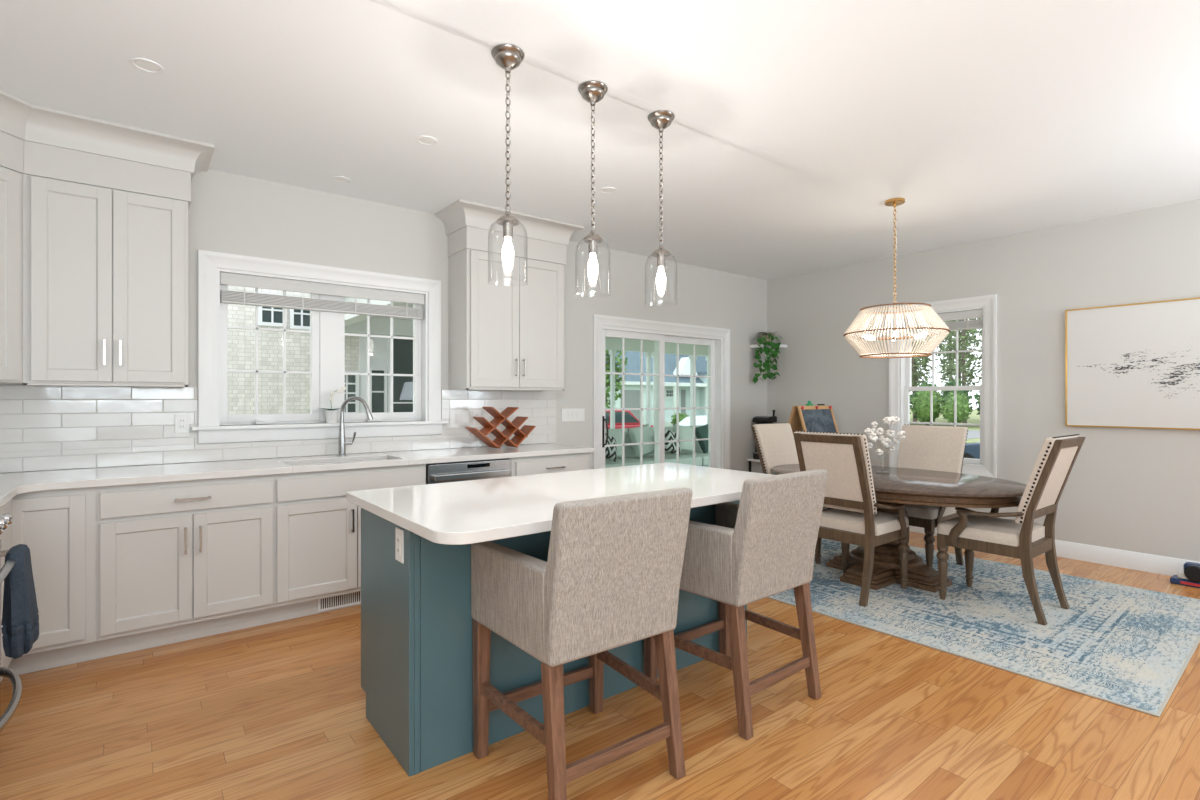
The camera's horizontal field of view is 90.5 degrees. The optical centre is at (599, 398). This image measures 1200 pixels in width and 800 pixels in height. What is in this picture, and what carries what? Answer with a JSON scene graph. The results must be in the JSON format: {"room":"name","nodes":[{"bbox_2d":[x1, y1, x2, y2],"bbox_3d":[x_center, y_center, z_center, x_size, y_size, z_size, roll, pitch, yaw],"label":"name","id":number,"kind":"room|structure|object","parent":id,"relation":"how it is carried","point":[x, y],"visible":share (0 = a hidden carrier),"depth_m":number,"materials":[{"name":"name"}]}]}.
{"room":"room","nodes":[
{"label":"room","id":0,"kind":"room"},
{"bbox_2d":[7,169,766,472],"bbox_3d":[-0.816,-0.064,5.080,7.390,2.740,0.150,0,0,-38],"label":"wall","id":1,"kind":"structure","parent":0,"point":[229,213],"depth_m":4.66,"materials":[{"name":"white paint"}]},
{"bbox_2d":[0,89,32,383],"bbox_3d":[-3.071,-0.756,2.753,0.666,1.354,0.735,0,0,-38],"label":"upper cabinet","id":2,"kind":"object","parent":1,"relation":"attached to","point":[14,111],"visible":0.86,"depth_m":2.89,"materials":[{"name":"white paint"}]},
{"bbox_2d":[23,104,214,387],"bbox_3d":[-2.623,-0.750,3.287,0.795,1.366,0.445,0,0,-38],"label":"upper cabinet","id":3,"kind":"object","parent":1,"relation":"attached to","point":[106,204],"visible":0.99,"depth_m":3.13,"materials":[{"name":"white paint"}]},
{"bbox_2d":[0,384,555,472],"bbox_3d":[-1.976,0.157,4.072,4.018,0.470,0.008,0,0,-38],"label":"tile backsplash","id":4,"kind":"structure","parent":1,"relation":"attached to","point":[42,427],"depth_m":3.51,"materials":[{"name":"white tile"}]},
{"bbox_2d":[175,414,188,432],"bbox_3d":[-2.541,0.151,3.619,0.072,0.116,0.009,0,0,-38],"label":"wall outlet","id":5,"kind":"object","parent":4,"relation":"attached to","point":[181,420],"visible":1,"depth_m":3.62,"materials":[{"name":"white plastic"}]},
{"bbox_2d":[179,418,185,428],"bbox_3d":[-2.540,0.151,3.616,0.034,0.068,0.003,0,0,-38],"label":"receptacle","id":6,"kind":"object","parent":5,"relation":"attached to","point":[182,421],"depth_m":3.62,"materials":[{"name":"white plastic"}]},
{"bbox_2d":[450,410,468,424],"bbox_3d":[-1.115,0.151,4.732,0.164,0.116,0.011,0,0,-38],"label":"light switch","id":7,"kind":"object","parent":4,"relation":"attached to","point":[457,417],"visible":1,"depth_m":4.73,"materials":[{"name":"white plastic"}]},
{"bbox_2d":[473,410,480,424],"bbox_3d":[-0.998,0.151,4.825,0.072,0.116,0.009,0,0,-38],"label":"wall outlet","id":8,"kind":"object","parent":4,"relation":"attached to","point":[476,413],"visible":0.77,"depth_m":4.82,"materials":[{"name":"white plastic"}]},
{"bbox_2d":[191,250,448,443],"bbox_3d":[-1.891,-0.319,4.202,1.655,1.197,0.210,0,0,-38],"label":"window","id":9,"kind":"structure","parent":1,"relation":"in","point":[327,373],"depth_m":4.17,"materials":[{"name":"white paint"}]},
{"bbox_2d":[220,272,423,375],"bbox_3d":[-1.894,-0.486,4.196,1.333,0.633,0.073,0,0,-38],"label":"window blind","id":10,"kind":"object","parent":9,"relation":"attached to","point":[227,296],"visible":1,"depth_m":4.13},
{"bbox_2d":[320,386,345,422],"bbox_3d":[-1.880,0.039,4.162,0.198,0.260,0.106,0,0,-38],"label":"potted orchid","id":11,"kind":"object","parent":9,"relation":"on","point":[331,415],"visible":1,"depth_m":4.14,"materials":[{"name":"white ceramic"}]},
{"bbox_2d":[435,199,583,390],"bbox_3d":[-0.708,-0.750,4.784,1.109,1.366,0.445,0,0,-38],"label":"upper cabinet","id":12,"kind":"object","parent":1,"relation":"attached to","point":[506,332],"visible":0.94,"depth_m":4.62,"materials":[{"name":"white paint"}]},
{"bbox_2d":[562,408,584,421],"bbox_3d":[-0.243,0.148,5.425,0.246,0.116,0.011,0,0,-38],"label":"light switch","id":13,"kind":"object","parent":1,"relation":"attached to","point":[578,414],"visible":1,"depth_m":5.42,"materials":[{"name":"white plastic"}]},
{"bbox_2d":[593,314,729,468],"bbox_3d":[0.661,0.259,6.215,1.943,2.094,0.181,0,0,-38],"label":"door","id":14,"kind":"structure","parent":1,"relation":"in","point":[717,340],"depth_m":6.18,"materials":[{"name":"white paint"}]},
{"bbox_2d":[750,344,786,348],"bbox_3d":[1.982,-0.617,6.989,0.325,0.035,0.285,0,0,-38],"label":"corner shelf","id":15,"kind":"object","parent":1,"relation":"attached to","point":[755,345],"visible":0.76,"depth_m":6.96,"materials":[{"name":"white paint"}]},
{"bbox_2d":[753,332,781,382],"bbox_3d":[1.959,-0.482,6.919,0.323,0.616,0.286,0,0,36],"label":"pothos","id":16,"kind":"object","parent":15,"relation":"on","point":[766,338],"visible":1,"depth_m":6.87,"materials":[{"name":"green plant"}]},
{"bbox_2d":[0,0,1199,279],"bbox_3d":[1.456,-1.493,2.172,7.390,0.122,7.530,0,0,-38],"label":"ceiling","id":17,"kind":"structure","parent":0,"point":[786,144],"depth_m":2.90,"materials":[{"name":"white paint"}]},
{"bbox_2d":[130,57,163,73],"bbox_3d":[-1.946,-1.431,2.557,0.116,0.006,0.116,0,0,-38],"label":"recessed light","id":18,"kind":"object","parent":17,"relation":"in","point":[146,65],"visible":1,"depth_m":2.55,"materials":[{"name":"white paint"}]},
{"bbox_2d":[134,60,158,70],"bbox_3d":[-1.946,-1.431,2.557,0.086,0.003,0.086,0,0,-38],"label":"diffuser","id":19,"kind":"object","parent":18,"relation":"attached to","point":[144,65],"depth_m":2.55,"materials":[{"name":"white plastic"}]},
{"bbox_2d":[332,176,350,182],"bbox_3d":[-1.686,-1.431,3.886,0.116,0.006,0.116,0,0,-38],"label":"recessed light","id":20,"kind":"object","parent":17,"relation":"in","point":[341,179],"visible":1,"depth_m":3.88,"materials":[{"name":"white paint"}]},
{"bbox_2d":[335,177,348,181],"bbox_3d":[-1.686,-1.431,3.886,0.086,0.003,0.086,0,0,-38],"label":"diffuser","id":21,"kind":"object","parent":20,"relation":"attached to","point":[338,179],"depth_m":3.88,"materials":[{"name":"white plastic"}]},
{"bbox_2d":[416,135,437,144],"bbox_3d":[-0.959,-1.431,3.298,0.116,0.006,0.116,0,0,-38],"label":"recessed light","id":22,"kind":"object","parent":17,"relation":"in","point":[425,140],"visible":1,"depth_m":3.30,"materials":[{"name":"white paint"}]},
{"bbox_2d":[419,137,434,143],"bbox_3d":[-0.959,-1.431,3.298,0.086,0.003,0.086,0,0,-38],"label":"diffuser","id":23,"kind":"object","parent":22,"relation":"attached to","point":[422,140],"depth_m":3.30,"materials":[{"name":"white plastic"}]},
{"bbox_2d":[488,44,527,283],"bbox_3d":[-0.382,-0.956,2.468,0.164,0.954,0.164,0,0,-38],"label":"pendant lamp","id":24,"kind":"object","parent":17,"relation":"hanging from","point":[508,57],"visible":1,"depth_m":2.45,"materials":[{"name":"silver metal"}]},
{"bbox_2d":[575,81,610,294],"bbox_3d":[-0.033,-0.956,2.746,0.164,0.954,0.164,0,0,-38],"label":"pendant lamp","id":25,"kind":"object","parent":17,"relation":"hanging from","point":[592,92],"visible":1,"depth_m":2.73,"materials":[{"name":"silver metal"}]},
{"bbox_2d":[600,187,615,193],"bbox_3d":[0.055,-1.431,4.088,0.116,0.006,0.116,0,0,-38],"label":"recessed light","id":26,"kind":"object","parent":17,"relation":"in","point":[607,190],"visible":1,"depth_m":4.09,"materials":[{"name":"white paint"}]},
{"bbox_2d":[602,188,613,192],"bbox_3d":[0.055,-1.431,4.088,0.086,0.003,0.086,0,0,-38],"label":"diffuser","id":27,"kind":"object","parent":26,"relation":"attached to","point":[604,190],"depth_m":4.09,"materials":[{"name":"white plastic"}]},
{"bbox_2d":[645,110,676,302],"bbox_3d":[0.310,-0.956,3.019,0.164,0.954,0.164,0,0,-38],"label":"pendant lamp","id":28,"kind":"object","parent":17,"relation":"hanging from","point":[660,120],"visible":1,"depth_m":3.00,"materials":[{"name":"silver metal"}]},
{"bbox_2d":[843,198,949,358],"bbox_3d":[2.135,-0.869,4.308,0.687,1.127,0.688,0,0,-8],"label":"beaded chandelier","id":29,"kind":"object","parent":17,"relation":"hanging from","point":[932,344],"visible":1,"depth_m":4.15,"materials":[{"name":"gold metal"}]},
{"bbox_2d":[0,529,1199,799],"bbox_3d":[1.456,1.331,2.172,7.390,0.050,7.530,0,0,-38],"label":"floor","id":30,"kind":"structure","parent":0,"point":[276,710],"depth_m":2.33,"materials":[{"name":"brown wood"}]},
{"bbox_2d":[0,513,21,732],"bbox_3d":[-2.249,0.850,1.777,0.744,0.911,0.760,0,0,-38],"label":"range","id":31,"kind":"object","parent":30,"relation":"on","point":[12,675],"visible":0.95,"depth_m":2.07,"materials":[{"name":"silver metal"}]},
{"bbox_2d":[0,539,15,659],"bbox_3d":[-2.015,0.756,1.960,0.108,0.450,0.752,0,0,-38],"label":"oven","id":32,"kind":"object","parent":31,"relation":"in","point":[7,567],"depth_m":2.04,"materials":[{"name":"silver metal"}]},
{"bbox_2d":[1,544,38,658],"bbox_3d":[-2.100,0.727,2.162,0.093,0.378,0.218,0,0,-38],"label":"dish towel","id":33,"kind":"object","parent":31,"relation":"hanging from","point":[20,616],"visible":0.97,"depth_m":2.09,"materials":[{"name":"blue fabric"}]},
{"bbox_2d":[0,487,96,680],"bbox_3d":[-2.817,0.868,2.623,0.908,0.875,1.253,0,0,-38],"label":"base cabinet","id":34,"kind":"object","parent":30,"relation":"on","point":[58,527],"visible":0.66,"depth_m":2.84,"materials":[{"name":"white paint"}]},
{"bbox_2d":[0,443,593,507],"bbox_3d":[-1.606,0.411,3.563,3.973,0.037,1.248,0,0,-38],"label":"countertop","id":35,"kind":"structure","parent":34,"relation":"on","point":[12,484],"depth_m":3.43,"materials":[{"name":"white stone"}]},
{"bbox_2d":[337,396,372,455],"bbox_3d":[-1.669,0.188,4.072,0.259,0.408,0.075,0,0,6],"label":"kitchen faucet","id":36,"kind":"object","parent":35,"relation":"on","point":[342,442],"visible":1,"depth_m":4.06,"materials":[{"name":"silver metal"}]},
{"bbox_2d":[465,407,535,448],"bbox_3d":[-0.781,0.225,4.702,0.536,0.323,0.170,0,0,-38],"label":"wine rack","id":37,"kind":"object","parent":35,"relation":"on","point":[512,427],"visible":1,"depth_m":4.68,"materials":[{"name":"brown wood"}]},
{"bbox_2d":[96,475,273,658],"bbox_3d":[-2.339,0.868,3.380,0.778,0.875,0.649,0,0,-38],"label":"base cabinet","id":38,"kind":"object","parent":30,"relation":"on","point":[177,561],"visible":0.98,"depth_m":3.13,"materials":[{"name":"white paint"}]},
{"bbox_2d":[272,464,425,622],"bbox_3d":[-1.679,0.868,3.896,0.897,0.875,0.649,0,0,-38],"label":"base cabinet","id":39,"kind":"object","parent":30,"relation":"on","point":[317,531],"visible":0.45,"depth_m":3.55,"materials":[{"name":"white paint"}]},
{"bbox_2d":[318,591,360,611],"bbox_3d":[-1.590,1.250,3.708,0.310,0.088,0.007,0,0,-38],"label":"register","id":40,"kind":"object","parent":39,"relation":"attached to","point":[332,602],"visible":0.78,"depth_m":3.69,"materials":[{"name":"white paint"}]},
{"bbox_2d":[426,458,510,483],"bbox_3d":[-1.058,0.869,4.350,0.630,0.870,0.643,0,0,-38],"label":"dishwasher","id":41,"kind":"object","parent":30,"relation":"on","point":[446,472],"visible":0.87,"depth_m":4.10,"materials":[{"name":"silver metal"}]},
{"bbox_2d":[509,452,589,476],"bbox_3d":[-0.535,0.868,4.790,0.727,0.875,0.649,0,0,-38],"label":"base cabinet","id":42,"kind":"object","parent":30,"relation":"on","point":[520,466],"visible":0.06,"depth_m":4.54,"materials":[{"name":"white paint"}]},
{"bbox_2d":[361,500,746,776],"bbox_3d":[-0.124,0.868,2.857,1.833,0.874,0.611,0,0,-38],"label":"kitchen island","id":43,"kind":"object","parent":30,"relation":"on","point":[417,628],"visible":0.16,"depth_m":2.19,"materials":[{"name":"teal paint"}]},
{"bbox_2d":[395,527,403,562],"bbox_3d":[-0.715,0.521,2.117,0.009,0.116,0.072,0,0,-38],"label":"wall outlet","id":44,"kind":"object","parent":43,"relation":"attached to","point":[399,533],"visible":1,"depth_m":2.10,"materials":[{"name":"white plastic"}]},
{"bbox_2d":[396,535,399,555],"bbox_3d":[-0.717,0.521,2.115,0.003,0.068,0.034,0,0,-38],"label":"receptacle","id":45,"kind":"object","parent":44,"relation":"attached to","point":[397,536],"depth_m":2.12,"materials":[{"name":"white plastic"}]},
{"bbox_2d":[346,462,771,544],"bbox_3d":[-0.011,0.411,2.693,1.900,0.037,1.022,0,0,-38],"label":"island countertop","id":46,"kind":"structure","parent":43,"relation":"on","point":[482,510],"depth_m":2.41,"materials":[{"name":"white stone"}]},
{"bbox_2d":[471,487,691,799],"bbox_3d":[-0.071,0.805,2.120,0.574,0.999,0.605,0,0,-36],"label":"counter stool","id":47,"kind":"object","parent":30,"relation":"on","point":[610,578],"visible":0.98,"depth_m":1.92,"materials":[{"name":"fabric"}]},
{"bbox_2d":[644,469,827,739],"bbox_3d":[0.597,0.805,2.642,0.574,0.999,0.605,0,0,-39],"label":"counter stool","id":48,"kind":"object","parent":30,"relation":"on","point":[761,546],"visible":0.8,"depth_m":2.42,"materials":[{"name":"fabric"}]},
{"bbox_2d":[747,458,759,471],"bbox_3d":[1.966,1.002,6.924,0.395,0.606,0.330,0,0,-38],"label":"shelf rack","id":49,"kind":"object","parent":30,"relation":"on","point":[749,459],"visible":0.13,"depth_m":6.92,"materials":[{"name":"black plastic"}]},
{"bbox_2d":[753,452,759,459],"bbox_3d":[1.868,0.657,6.809,0.078,0.082,0.238,0,0,-38],"label":"storage box","id":50,"kind":"object","parent":49,"relation":"on","point":[755,454],"visible":0.41,"depth_m":6.84,"materials":[{"name":"black plastic"}]},
{"bbox_2d":[752,410,776,451],"bbox_3d":[1.923,0.414,6.948,0.188,0.569,0.220,0,0,-38],"label":"appliance","id":51,"kind":"object","parent":49,"relation":"on","point":[758,419],"visible":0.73,"depth_m":6.89,"materials":[{"name":"grey plastic"}]},
{"bbox_2d":[788,405,838,435],"bbox_3d":[2.153,0.688,6.023,0.590,1.233,0.803,0,0,-38],"label":"easel","id":52,"kind":"object","parent":30,"relation":"on","point":[822,419],"visible":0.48,"depth_m":5.96,"materials":[{"name":"brown wood"}]},
{"bbox_2d":[767,538,1199,716],"bbox_3d":[2.113,1.302,4.336,2.130,0.008,3.170,0,0,-39],"label":"area rug","id":53,"kind":"object","parent":30,"relation":"on","point":[1130,647],"visible":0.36,"depth_m":3.45,"materials":[{"name":"blue carpet"}]},
{"bbox_2d":[751,423,849,563],"bbox_3d":[1.695,0.757,5.042,0.596,1.080,0.675,0,0,-38],"label":"armchair","id":54,"kind":"object","parent":53,"relation":"on","point":[775,442],"visible":0.45,"depth_m":5.14,"materials":[{"name":"beige fabric"}]},
{"bbox_2d":[793,431,909,606],"bbox_3d":[1.708,0.757,4.045,0.675,1.080,0.596,0,0,-38],"label":"armchair","id":55,"kind":"object","parent":53,"relation":"on","point":[850,499],"visible":0.85,"depth_m":3.86,"materials":[{"name":"beige fabric"}]},
{"bbox_2d":[820,509,908,535],"bbox_3d":[1.785,0.828,4.105,0.479,0.087,0.492,0,0,-38],"label":"seat cushion","id":56,"kind":"object","parent":55,"relation":"on","point":[883,523],"depth_m":3.95,"materials":[{"name":"beige fabric"}]},
{"bbox_2d":[771,464,1025,592],"bbox_3d":[2.099,0.931,4.370,1.240,0.732,1.800,0,0,-38],"label":"dining table","id":57,"kind":"object","parent":53,"relation":"on","point":[901,485],"visible":0.69,"depth_m":4.09,"materials":[{"name":"brown wood"}]},
{"bbox_2d":[864,416,905,473],"bbox_3d":[2.150,0.348,4.510,0.299,0.430,0.140,0,0,-4],"label":"flower arrangement","id":58,"kind":"object","parent":57,"relation":"on","point":[890,434],"visible":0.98,"depth_m":4.50,"materials":[{"name":"white plant"}]},
{"bbox_2d":[897,424,967,568],"bbox_3d":[2.499,0.757,4.676,0.675,1.080,0.596,0,0,-38],"label":"armchair","id":59,"kind":"object","parent":53,"relation":"on","point":[936,448],"visible":0.53,"depth_m":4.69,"materials":[{"name":"beige fabric"}]},
{"bbox_2d":[905,504,956,518],"bbox_3d":[2.422,0.828,4.615,0.479,0.087,0.492,0,0,-38],"label":"seat cushion","id":60,"kind":"object","parent":59,"relation":"on","point":[914,511],"depth_m":4.36,"materials":[{"name":"beige fabric"}]},
{"bbox_2d":[936,434,1085,624],"bbox_3d":[2.568,0.757,3.745,0.596,1.080,0.675,0,0,-38],"label":"armchair","id":61,"kind":"object","parent":53,"relation":"on","point":[1021,538],"visible":0.99,"depth_m":3.60,"materials":[{"name":"brown wood"}]},
{"bbox_2d":[937,514,1044,546],"bbox_3d":[2.508,0.828,3.823,0.492,0.087,0.479,0,0,-38],"label":"seat cushion","id":62,"kind":"object","parent":61,"relation":"on","point":[990,531],"depth_m":3.69,"materials":[{"name":"beige fabric"}]},
{"bbox_2d":[1170,562,1199,587],"bbox_3d":[4.176,1.228,4.111,0.155,0.155,0.335,0,0,-38],"label":"toy vehicle","id":63,"kind":"object","parent":30,"relation":"on","point":[1190,576],"visible":1,"depth_m":4.13,"materials":[{"name":"blue plastic"}]},
{"bbox_2d":[767,199,1199,561],"bbox_3d":[4.308,-0.064,4.402,0.150,2.740,7.230,0,0,-38],"label":"wall","id":64,"kind":"structure","parent":0,"point":[1128,489],"depth_m":5.02,"materials":[{"name":"white paint"}]},
{"bbox_2d":[889,294,996,477],"bbox_3d":[3.281,-0.109,5.696,0.174,1.634,0.949,0,0,-38],"label":"window","id":65,"kind":"structure","parent":64,"relation":"in","point":[900,369],"depth_m":5.51,"materials":[{"name":"white paint"}]},
{"bbox_2d":[903,309,982,334],"bbox_3d":[3.269,-0.726,5.686,0.064,0.173,0.721,0,0,-38],"label":"window blind","id":66,"kind":"object","parent":65,"relation":"attached to","point":[967,324],"visible":0.47,"depth_m":5.54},
{"bbox_2d":[908,525,1199,575],"bbox_3d":[4.249,1.239,4.343,0.016,0.134,7.210,0,0,-38],"label":"baseboard","id":67,"kind":"structure","parent":64,"relation":"attached to","point":[1163,565],"depth_m":4.62,"materials":[{"name":"white paint"}]},
{"bbox_2d":[1065,297,1199,429],"bbox_3d":[4.256,-0.251,4.316,0.034,0.949,1.420,0,0,-38],"label":"framed picture","id":68,"kind":"object","parent":64,"relation":"attached to","point":[1136,365],"visible":1,"depth_m":4.53,"materials":[{"name":"gold metal"}]},
{"label":"outside","id":69,"kind":"structure","parent":0,"visible":0},
{"bbox_2d":[910,409,979,442],"bbox_3d":[0.726,2.076,64.027,160.000,0.300,220.000,0,0,-38],"label":"lawn","id":70,"kind":"structure","parent":69,"point":[974,419],"depth_m":48.15,"materials":[{"name":"green plant"}]},
{"bbox_2d":[228,285,412,414],"bbox_3d":[-6.222,-1.634,9.098,7.000,7.120,3.800,0,0,-38],"label":"house","id":71,"kind":"structure","parent":70,"relation":"on","point":[241,342],"depth_m":8.57,"materials":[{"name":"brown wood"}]},
{"bbox_2d":[605,350,627,407],"bbox_3d":[-0.294,-1.626,30.589,3.582,7.124,3.656,0,0,-38],"label":"street tree","id":72,"kind":"object","parent":70,"relation":"on","point":[618,383],"visible":0.03,"depth_m":30.20,"materials":[{"name":"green plant"}]},
{"bbox_2d":[345,297,924,428],"bbox_3d":[0.720,-0.234,9.472,8.800,4.320,4.840,0,0,-38],"label":"covered porch","id":73,"kind":"object","parent":70,"relation":"on","point":[354,323],"visible":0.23,"depth_m":12.05,"materials":[{"name":"grey"}]},
{"bbox_2d":[605,425,707,467],"bbox_3d":[0.915,0.921,9.384,3.500,0.890,1.000,0,0,-38],"label":"sofa","id":74,"kind":"object","parent":73,"relation":"on","point":[701,459],"visible":0.2,"depth_m":9.27,"materials":[{"name":"grey fabric"}]},
{"bbox_2d":[605,433,616,461],"bbox_3d":[0.092,0.666,8.360,0.242,0.464,0.482,0,0,43],"label":"throw pillow","id":75,"kind":"object","parent":74,"relation":"on","point":[610,452],"visible":0.5,"depth_m":8.30,"materials":[{"name":"fabric"}]},
{"bbox_2d":[605,428,621,458],"bbox_3d":[0.146,0.651,8.745,0.515,0.498,0.232,0,0,-38],"label":"throw pillow","id":76,"kind":"object","parent":74,"relation":"on","point":[616,433],"visible":0.31,"depth_m":8.74,"materials":[{"name":"grey fabric"}]},
{"bbox_2d":[605,458,653,467],"bbox_3d":[0.203,0.984,8.650,1.004,0.155,0.700,0,0,-38],"label":"seat cushion","id":77,"kind":"object","parent":74,"relation":"on","point":[628,461],"depth_m":8.55,"materials":[{"name":"grey fabric"}]},
{"bbox_2d":[628,424,654,458],"bbox_3d":[0.658,0.646,9.145,0.539,0.519,0.244,0,0,-44],"label":"throw pillow","id":78,"kind":"object","parent":74,"relation":"on","point":[634,433],"visible":0.8,"depth_m":9.04,"materials":[{"name":"grey fabric"}]},
{"bbox_2d":[628,454,701,465],"bbox_3d":[1.002,0.984,9.274,1.004,0.155,0.700,0,0,-38],"label":"seat cushion","id":79,"kind":"object","parent":74,"relation":"on","point":[683,459],"depth_m":9.17,"materials":[{"name":"grey fabric"}]},
{"bbox_2d":[665,429,680,455],"bbox_3d":[1.084,0.666,9.135,0.468,0.448,0.242,0,0,-44],"label":"throw pillow","id":80,"kind":"object","parent":74,"relation":"on","point":[670,447],"visible":0.62,"depth_m":9.03,"materials":[{"name":"fabric"}]},
{"bbox_2d":[673,423,692,452],"bbox_3d":[1.367,0.651,9.699,0.528,0.513,0.232,0,0,-44],"label":"throw pillow","id":81,"kind":"object","parent":74,"relation":"on","point":[685,432],"visible":0.61,"depth_m":9.61,"materials":[{"name":"grey fabric"}]},
{"bbox_2d":[679,451,707,465],"bbox_3d":[1.801,0.984,9.899,1.004,0.155,0.700,0,0,-38],"label":"seat cushion","id":82,"kind":"object","parent":74,"relation":"on","point":[704,456],"depth_m":9.57,"materials":[{"name":"grey fabric"}]},
{"bbox_2d":[695,424,707,452],"bbox_3d":[1.829,0.651,10.034,0.552,0.536,0.239,0,0,-32],"label":"throw pillow","id":83,"kind":"object","parent":74,"relation":"on","point":[701,432],"visible":0.41,"depth_m":9.91,"materials":[{"name":"teal fabric"}]},
{"bbox_2d":[605,351,706,426],"bbox_3d":[3.682,-1.384,41.651,12.700,6.620,9.700,0,0,-38],"label":"house","id":84,"kind":"structure","parent":70,"relation":"on","point":[632,386],"depth_m":39.09,"materials":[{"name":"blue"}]},
{"bbox_2d":[671,412,688,423],"bbox_3d":[4.954,1.362,36.361,1.363,1.134,1.287,0,0,-38],"label":"bush","id":85,"kind":"object","parent":70,"relation":"on","point":[682,416],"visible":0.36,"depth_m":36.09,"materials":[{"name":"green plant"}]},
{"bbox_2d":[910,338,930,419],"bbox_3d":[27.966,-5.107,52.780,3.273,14.071,3.235,0,0,-38],"label":"tree","id":86,"kind":"object","parent":70,"relation":"on","point":[917,368],"visible":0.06,"depth_m":52.53,"materials":[{"name":"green plant"}]},
{"bbox_2d":[910,334,935,421],"bbox_3d":[25.768,-3.577,48.973,3.240,11.014,3.349,0,0,-38],"label":"tree","id":87,"kind":"object","parent":70,"relation":"on","point":[914,372],"visible":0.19,"depth_m":48.66,"materials":[{"name":"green plant"}]},
{"bbox_2d":[916,341,930,385],"bbox_3d":[30.064,-5.590,56.867,3.208,15.037,3.172,0,0,-11],"label":"tree","id":88,"kind":"object","parent":70,"relation":"on","point":[916,341],"visible":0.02,"depth_m":56.47,"materials":[{"name":"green plant"}]},
{"bbox_2d":[910,381,940,424],"bbox_3d":[24.232,0.262,44.281,2.304,3.329,2.229,0,0,-38],"label":"bush","id":89,"kind":"object","parent":70,"relation":"on","point":[925,383],"visible":0.13,"depth_m":44.32,"materials":[{"name":"green plant"}]},
{"bbox_2d":[911,391,942,425],"bbox_3d":[23.197,0.513,42.133,2.221,2.829,2.162,0,0,-38],"label":"bush","id":90,"kind":"object","parent":70,"relation":"on","point":[921,406],"visible":0.81,"depth_m":41.66,"materials":[{"name":"green plant"}]},
{"bbox_2d":[934,320,961,383],"bbox_3d":[33.994,-6.076,57.806,3.284,16.009,3.195,0,0,-38],"label":"tree","id":91,"kind":"object","parent":70,"relation":"on","point":[939,346],"visible":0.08,"depth_m":57.91,"materials":[{"name":"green plant"}]},
{"bbox_2d":[940,380,971,422],"bbox_3d":[25.381,0.279,42.554,2.246,3.296,2.206,0,0,-38],"label":"bush","id":92,"kind":"object","parent":70,"relation":"on","point":[944,393],"visible":0.27,"depth_m":42.30,"materials":[{"name":"green plant"}]},
{"bbox_2d":[940,393,972,422],"bbox_3d":[23.995,0.721,40.133,2.002,2.413,2.023,0,0,-38],"label":"bush","id":93,"kind":"object","parent":70,"relation":"on","point":[963,409],"visible":0.91,"depth_m":39.64,"materials":[{"name":"green plant"}]},
{"bbox_2d":[939,319,974,385],"bbox_3d":[32.243,-5.963,53.629,3.369,15.785,3.234,0,0,-38],"label":"tree","id":94,"kind":"object","parent":70,"relation":"on","point":[944,360],"visible":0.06,"depth_m":53.72,"materials":[{"name":"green plant"}]},
{"bbox_2d":[938,318,979,385],"bbox_3d":[29.643,-5.507,49.273,3.223,14.874,3.397,0,0,-38],"label":"tree","id":95,"kind":"object","parent":70,"relation":"on","point":[959,332],"visible":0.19,"depth_m":49.24,"materials":[{"name":"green plant"}]},
{"bbox_2d":[942,318,981,422],"bbox_3d":[28.036,-4.496,45.752,3.211,12.853,3.209,0,0,-38],"label":"tree","id":96,"kind":"object","parent":70,"relation":"on","point":[963,364],"visible":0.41,"depth_m":45.53,"materials":[{"name":"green plant"}]},
{"bbox_2d":[966,430,979,438],"bbox_3d":[7.599,1.915,26.246,35.700,0.018,9.000,0,0,-38],"label":"asphalt","id":97,"kind":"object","parent":70,"relation":"on","point":[972,434],"visible":0.02,"depth_m":31.68,"materials":[{"name":"grey asphalt"}]},
{"bbox_2d":[605,410,652,428],"bbox_3d":[0.298,1.155,22.190,4.500,1.499,1.820,0,0,-38],"label":"parked car","id":98,"kind":"object","parent":97,"relation":"on","point":[631,421],"visible":0.02,"depth_m":21.57,"materials":[{"name":"red paint"}]},
{"bbox_2d":[679,415,706,425],"bbox_3d":[4.232,1.244,20.568,4.500,1.319,1.820,0,0,-38],"label":"parked car","id":99,"kind":"object","parent":97,"relation":"on","point":[702,419],"visible":0.02,"depth_m":19.95,"materials":[{"name":"white metal"}]},
{"bbox_2d":[974,384,981,414],"bbox_3d":[27.134,0.258,41.129,2.359,3.338,2.308,0,0,-38],"label":"bush","id":100,"kind":"object","parent":70,"relation":"on","point":[976,396],"visible":0.06,"depth_m":41.40,"materials":[{"name":"green plant"}]},
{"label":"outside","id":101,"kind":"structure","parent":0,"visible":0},
{"bbox_3d":[16.498,1.915,5.279,4.500,0.018,28.000,0,0,-38],"label":"driveway","id":102,"kind":"object","parent":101,"visible":0},
{"bbox_2d":[964,442,979,458],"bbox_3d":[10.116,1.214,13.364,1.820,1.379,4.500,0,0,-38],"label":"parked car","id":103,"kind":"object","parent":102,"relation":"on","point":[972,450],"visible":0.02,"depth_m":13.80,"materials":[{"name":"blue paint"}]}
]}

